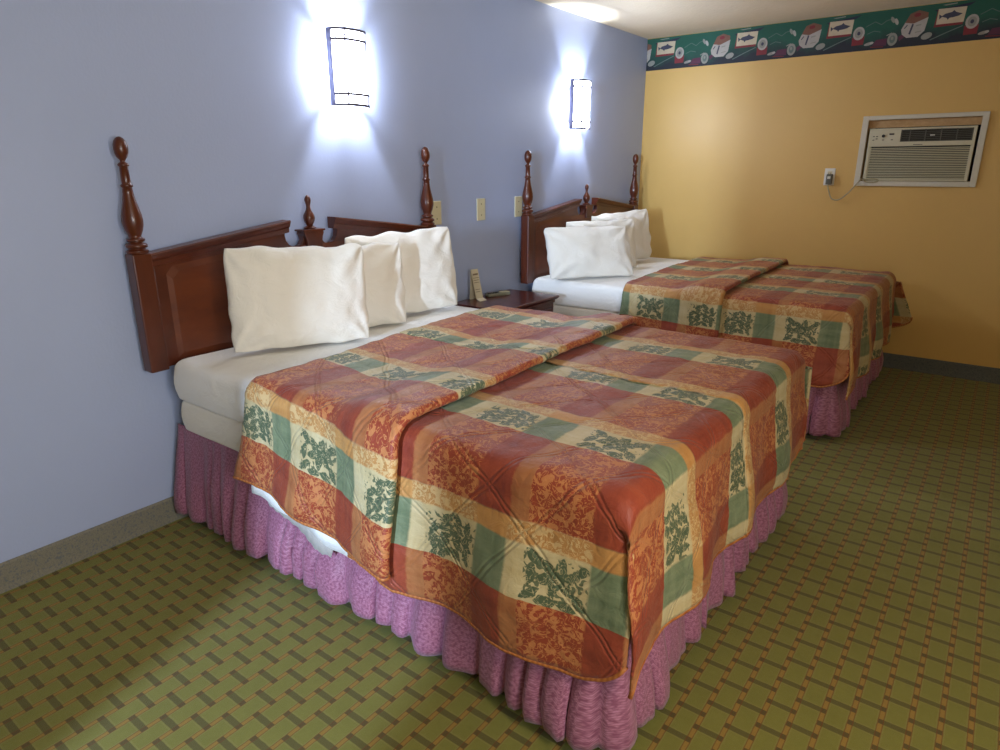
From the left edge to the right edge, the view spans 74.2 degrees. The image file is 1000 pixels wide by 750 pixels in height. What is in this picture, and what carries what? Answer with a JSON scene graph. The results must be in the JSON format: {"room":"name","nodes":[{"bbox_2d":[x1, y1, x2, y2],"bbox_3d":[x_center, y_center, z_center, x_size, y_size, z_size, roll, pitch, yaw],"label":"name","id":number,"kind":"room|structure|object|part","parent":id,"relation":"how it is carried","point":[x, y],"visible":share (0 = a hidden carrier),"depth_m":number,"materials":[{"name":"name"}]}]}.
{"room":"hotel room","nodes":[
{"label":"hotel room","id":0,"kind":"room"},
{"bbox_2d":[0,0,647,562],"bbox_3d":[-1.018,-0.730,3.049,0.120,2.440,7.300,12,21,35],"label":"wall","id":1,"kind":"structure","parent":0,"point":[226,118],"depth_m":2.67,"materials":[{"name":"blue paint"}]},
{"bbox_2d":[0,496,188,593],"bbox_3d":[-0.958,0.397,3.357,0.018,0.105,7.300,12,21,35],"label":"baseboard","id":2,"kind":"structure","parent":1,"relation":"attached to","point":[25,568],"depth_m":2.54,"materials":[{"name":"stone"}]},
{"bbox_2d":[112,136,435,372],"bbox_3d":[-0.877,-0.623,3.079,0.079,0.866,1.660,12,21,35],"label":"headboard","id":3,"kind":"object","parent":1,"relation":"attached to","point":[179,291],"visible":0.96,"depth_m":2.65,"materials":[{"name":"brown wood"}]},
{"bbox_3d":[-1.349,-0.236,2.534,0.062,0.455,0.072,12,21,35],"label":"post","id":4,"kind":"part","parent":3,"relation":"part of","materials":[{"name":"brown wood"}]},
{"bbox_3d":[-1.142,-0.549,2.730,0.062,0.139,0.634,12,21,35],"label":"crown moulding","id":5,"kind":"part","parent":3,"relation":"part of","materials":[{"name":"brown wood"}]},
{"bbox_3d":[-0.868,-0.423,3.135,0.004,0.392,1.404,12,21,35],"label":"field panel","id":6,"kind":"part","parent":3,"relation":"part of","materials":[{"name":"brown wood"}]},
{"bbox_3d":[-0.611,-0.762,3.406,0.062,0.139,0.634,12,21,35],"label":"crown moulding","id":7,"kind":"part","parent":3,"relation":"part of","materials":[{"name":"brown wood"}]},
{"bbox_2d":[325,26,369,108],"bbox_3d":[-0.700,-1.419,3.070,0.122,0.326,0.206,12,21,35],"label":"wall sconce","id":8,"kind":"object","parent":1,"relation":"attached to","point":[346,46],"visible":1,"depth_m":3.02,"materials":[{"name":"glass"}]},
{"bbox_3d":[-0.767,-1.396,2.998,0.032,0.326,0.006,12,21,35],"label":"rail","id":9,"kind":"part","parent":8,"relation":"part of","materials":[{"name":"paint"}]},
{"bbox_2d":[431,201,441,224],"bbox_3d":[-0.363,-0.928,3.789,0.008,0.132,0.080,12,21,35],"label":"wall plate","id":10,"kind":"object","parent":1,"relation":"attached to","point":[436,212],"visible":0.7,"depth_m":3.79,"materials":[{"name":"beige plastic"}]},
{"bbox_2d":[477,198,484,220],"bbox_3d":[-0.118,-1.026,4.102,0.008,0.132,0.080,12,21,35],"label":"wall plate","id":11,"kind":"object","parent":1,"relation":"attached to","point":[480,202],"visible":1,"depth_m":4.10,"materials":[{"name":"beige plastic"}]},
{"bbox_2d":[514,196,521,216],"bbox_3d":[0.122,-1.122,4.408,0.008,0.132,0.080,12,21,35],"label":"wall plate","id":12,"kind":"object","parent":1,"relation":"attached to","point":[518,199],"visible":0.88,"depth_m":4.40,"materials":[{"name":"beige plastic"}]},
{"bbox_2d":[521,150,638,283],"bbox_3d":[0.658,-1.238,5.034,0.079,0.866,1.660,12,21,35],"label":"headboard","id":13,"kind":"object","parent":1,"relation":"attached to","point":[534,263],"visible":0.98,"depth_m":4.62,"materials":[{"name":"brown wood"}]},
{"bbox_3d":[0.186,-0.851,4.489,0.062,0.455,0.072,12,21,35],"label":"post","id":14,"kind":"part","parent":13,"relation":"part of","materials":[{"name":"brown wood"}]},
{"bbox_3d":[0.393,-1.164,4.685,0.062,0.139,0.634,12,21,35],"label":"crown moulding","id":15,"kind":"part","parent":13,"relation":"part of","materials":[{"name":"brown wood"}]},
{"bbox_3d":[0.667,-1.038,5.090,0.004,0.392,1.404,12,21,35],"label":"field panel","id":16,"kind":"part","parent":13,"relation":"part of","materials":[{"name":"brown wood"}]},
{"bbox_3d":[0.924,-1.377,5.361,0.062,0.139,0.634,12,21,35],"label":"crown moulding","id":17,"kind":"part","parent":13,"relation":"part of","materials":[{"name":"brown wood"}]},
{"bbox_2d":[568,79,591,129],"bbox_3d":[0.567,-1.912,4.688,0.122,0.326,0.206,12,21,35],"label":"wall sconce","id":18,"kind":"object","parent":1,"relation":"attached to","point":[580,90],"visible":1,"depth_m":4.63,"materials":[{"name":"glass"}]},
{"bbox_3d":[0.522,-1.921,4.720,0.010,0.240,0.120,12,21,35],"label":"plate","id":19,"kind":"part","parent":18,"relation":"part of","materials":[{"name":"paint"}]},
{"bbox_3d":[0.500,-1.889,4.616,0.032,0.326,0.006,12,21,35],"label":"rail","id":20,"kind":"part","parent":18,"relation":"part of","materials":[{"name":"paint"}]},
{"bbox_3d":[0.590,-1.907,4.671,0.052,0.318,0.192,12,21,35],"label":"lamp shade","id":21,"kind":"part","parent":18,"relation":"part of","materials":[{"name":"white glass"}]},
{"bbox_2d":[0,367,999,749],"bbox_3d":[0.996,0.924,1.988,5.140,0.100,7.540,12,21,35],"label":"floor","id":22,"kind":"structure","parent":0,"point":[868,618],"depth_m":2.09,"materials":[{"name":"carpet"}]},
{"bbox_2d":[174,305,787,749],"bbox_3d":[-0.053,0.271,2.715,2.088,0.722,1.668,12,21,35],"label":"bed","id":23,"kind":"object","parent":22,"relation":"on","point":[212,386],"visible":0.27,"depth_m":2.21,"materials":[{"name":"white fabric"}]},
{"bbox_2d":[223,243,368,351],"bbox_3d":[-0.814,-0.322,2.700,0.567,0.415,0.199,-10,20,-28],"label":"pillow","id":24,"kind":"object","parent":23,"relation":"on","point":[285,297],"visible":1,"depth_m":2.63,"materials":[{"name":"white fabric"}]},
{"bbox_2d":[251,485,351,559],"bbox_3d":[-0.440,0.315,2.213,0.870,0.515,0.358,12,21,35],"label":"sheet","id":25,"kind":"object","parent":23,"relation":"on","point":[321,542],"visible":0.04,"depth_m":2.20,"materials":[{"name":"white fabric"}]},
{"bbox_3d":[-0.062,0.006,2.648,1.975,0.177,1.538,12,21,35],"label":"mattress","id":26,"kind":"part","parent":23,"relation":"part of","materials":[{"name":"white fabric"}]},
{"bbox_2d":[326,242,405,326],"bbox_3d":[-0.669,-0.398,2.995,0.521,0.382,0.166,-12,21,-33],"label":"pillow","id":27,"kind":"object","parent":23,"relation":"on","point":[383,265],"visible":0.39,"depth_m":3.02,"materials":[{"name":"white fabric"}]},
{"bbox_2d":[345,227,456,312],"bbox_3d":[-0.472,-0.511,3.297,0.611,0.418,0.168,-14,22,-37],"label":"pillow","id":28,"kind":"object","parent":23,"relation":"on","point":[428,272],"visible":0.61,"depth_m":3.31,"materials":[{"name":"white fabric"}]},
{"bbox_2d":[233,305,811,699],"bbox_3d":[0.175,0.200,2.524,1.592,0.612,1.810,12,21,35],"label":"bedspread","id":29,"kind":"object","parent":23,"relation":"on","point":[566,487],"visible":1,"depth_m":1.87,"materials":[{"name":"multicoloured fabric"}]},
{"bbox_2d":[455,289,558,311],"bbox_3d":[0.049,-0.162,4.217,0.402,0.652,0.608,12,21,35],"label":"nightstand","id":30,"kind":"object","parent":22,"relation":"on","point":[519,299],"visible":0.2,"depth_m":4.10,"materials":[{"name":"brown wood"}]},
{"bbox_2d":[470,269,485,300],"bbox_3d":[-0.135,-0.554,4.070,0.091,0.186,0.060,15,23,41],"label":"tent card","id":31,"kind":"object","parent":30,"relation":"on","point":[475,286],"visible":1,"depth_m":4.08,"materials":[{"name":"beige paper"}]},
{"bbox_2d":[485,290,509,296],"bbox_3d":[-0.014,-0.518,4.226,0.170,0.024,0.048,-12,21,-33],"label":"remote control","id":32,"kind":"object","parent":30,"relation":"on","point":[505,292],"visible":1,"depth_m":4.21,"materials":[{"name":"plastic"}]},
{"bbox_2d":[532,257,883,436],"bbox_3d":[1.463,-0.337,4.646,2.088,0.722,1.668,12,21,35],"label":"bed","id":33,"kind":"object","parent":22,"relation":"on","point":[829,411],"visible":0.13,"depth_m":4.27,"materials":[{"name":"fabric"}]},
{"bbox_2d":[544,226,632,278],"bbox_3d":[0.605,-0.832,4.459,0.617,0.333,0.234,-6,18,-18],"label":"pillow","id":34,"kind":"object","parent":33,"relation":"on","point":[577,251],"visible":1,"depth_m":4.38,"materials":[{"name":"white fabric"}]},
{"bbox_2d":[566,218,636,266],"bbox_3d":[0.739,-0.937,4.764,0.595,0.350,0.170,-9,19,-26],"label":"pillow","id":35,"kind":"object","parent":33,"relation":"on","point":[629,223],"visible":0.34,"depth_m":4.80,"materials":[{"name":"white fabric"}]},
{"bbox_3d":[1.455,-0.601,4.579,1.975,0.177,1.538,12,21,35],"label":"mattress","id":36,"kind":"part","parent":33,"relation":"part of","materials":[{"name":"white fabric"}]},
{"bbox_2d":[591,209,651,259],"bbox_3d":[0.939,-1.058,5.072,0.629,0.397,0.178,-11,20,-30],"label":"pillow","id":37,"kind":"object","parent":33,"relation":"on","point":[640,217],"visible":0.45,"depth_m":5.09,"materials":[{"name":"white fabric"}]},
{"bbox_2d":[619,257,912,399],"bbox_3d":[1.792,-0.429,4.384,1.556,0.526,1.795,12,21,35],"label":"bedspread","id":38,"kind":"object","parent":33,"relation":"on","point":[840,320],"visible":0.93,"depth_m":3.81,"materials":[{"name":"multicoloured fabric"}]},
{"bbox_2d":[535,0,959,38],"bbox_3d":[0.987,-1.501,1.232,5.140,0.100,7.540,12,21,35],"label":"ceiling","id":39,"kind":"structure","parent":0,"point":[648,19],"depth_m":4.47,"materials":[{"name":"white paint"}]},
{"bbox_2d":[638,0,999,367],"bbox_3d":[3.269,-1.201,4.511,5.140,2.440,0.300,12,21,35],"label":"wall","id":40,"kind":"structure","parent":0,"point":[735,157],"depth_m":4.85,"materials":[{"name":"yellow paint"}]},
{"bbox_2d":[646,0,999,70],"bbox_3d":[3.175,-2.212,4.069,4.900,0.239,0.002,12,21,35],"label":"trim","id":41,"kind":"structure","parent":40,"relation":"attached to","point":[965,20],"depth_m":4.65,"materials":[{"name":"paper"}]},
{"bbox_2d":[823,168,835,184],"bbox_3d":[2.432,-1.463,4.884,0.072,0.120,0.009,12,21,35],"label":"wall outlet","id":42,"kind":"object","parent":40,"relation":"attached to","point":[827,170],"visible":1,"depth_m":4.88,"materials":[{"name":"white plastic"}]},
{"bbox_2d":[825,125,978,200],"bbox_3d":[2.833,-1.492,4.709,0.862,0.492,0.322,12,21,35],"label":"air conditioner","id":43,"kind":"object","parent":40,"relation":"attached to","point":[945,153],"visible":1,"depth_m":4.53,"materials":[{"name":"beige plastic"}]},
{"bbox_3d":[2.509,-1.351,4.818,0.239,0.160,0.034,12,21,35],"label":"power cord","id":44,"kind":"part","parent":43,"relation":"part of","materials":[{"name":"grey plastic"}]},
{"bbox_3d":[2.863,-1.458,4.554,0.585,0.208,0.026,12,21,35],"label":"louver panel","id":45,"kind":"part","parent":43,"relation":"part of","materials":[{"name":"beige plastic"}]},
{"bbox_2d":[900,127,973,141],"bbox_3d":[2.940,-1.618,4.458,0.417,0.086,0.049,12,21,35],"label":"air vent","id":46,"kind":"object","parent":43,"relation":"attached to","point":[915,134],"depth_m":4.45,"materials":[{"name":"black plastic"}]},
{"bbox_2d":[853,111,990,186],"bbox_3d":[2.946,-1.569,4.636,0.731,0.470,0.319,12,21,35],"label":"trim","id":47,"kind":"structure","parent":40,"relation":"attached to","point":[965,119],"depth_m":4.50,"materials":[{"name":"white paint"}]},
{"bbox_2d":[882,352,999,383],"bbox_3d":[3.185,-0.046,4.732,4.882,0.105,0.018,12,21,35],"label":"baseboard","id":48,"kind":"structure","parent":40,"relation":"attached to","point":[910,363],"depth_m":4.74,"materials":[{"name":"wood"}]}
]}

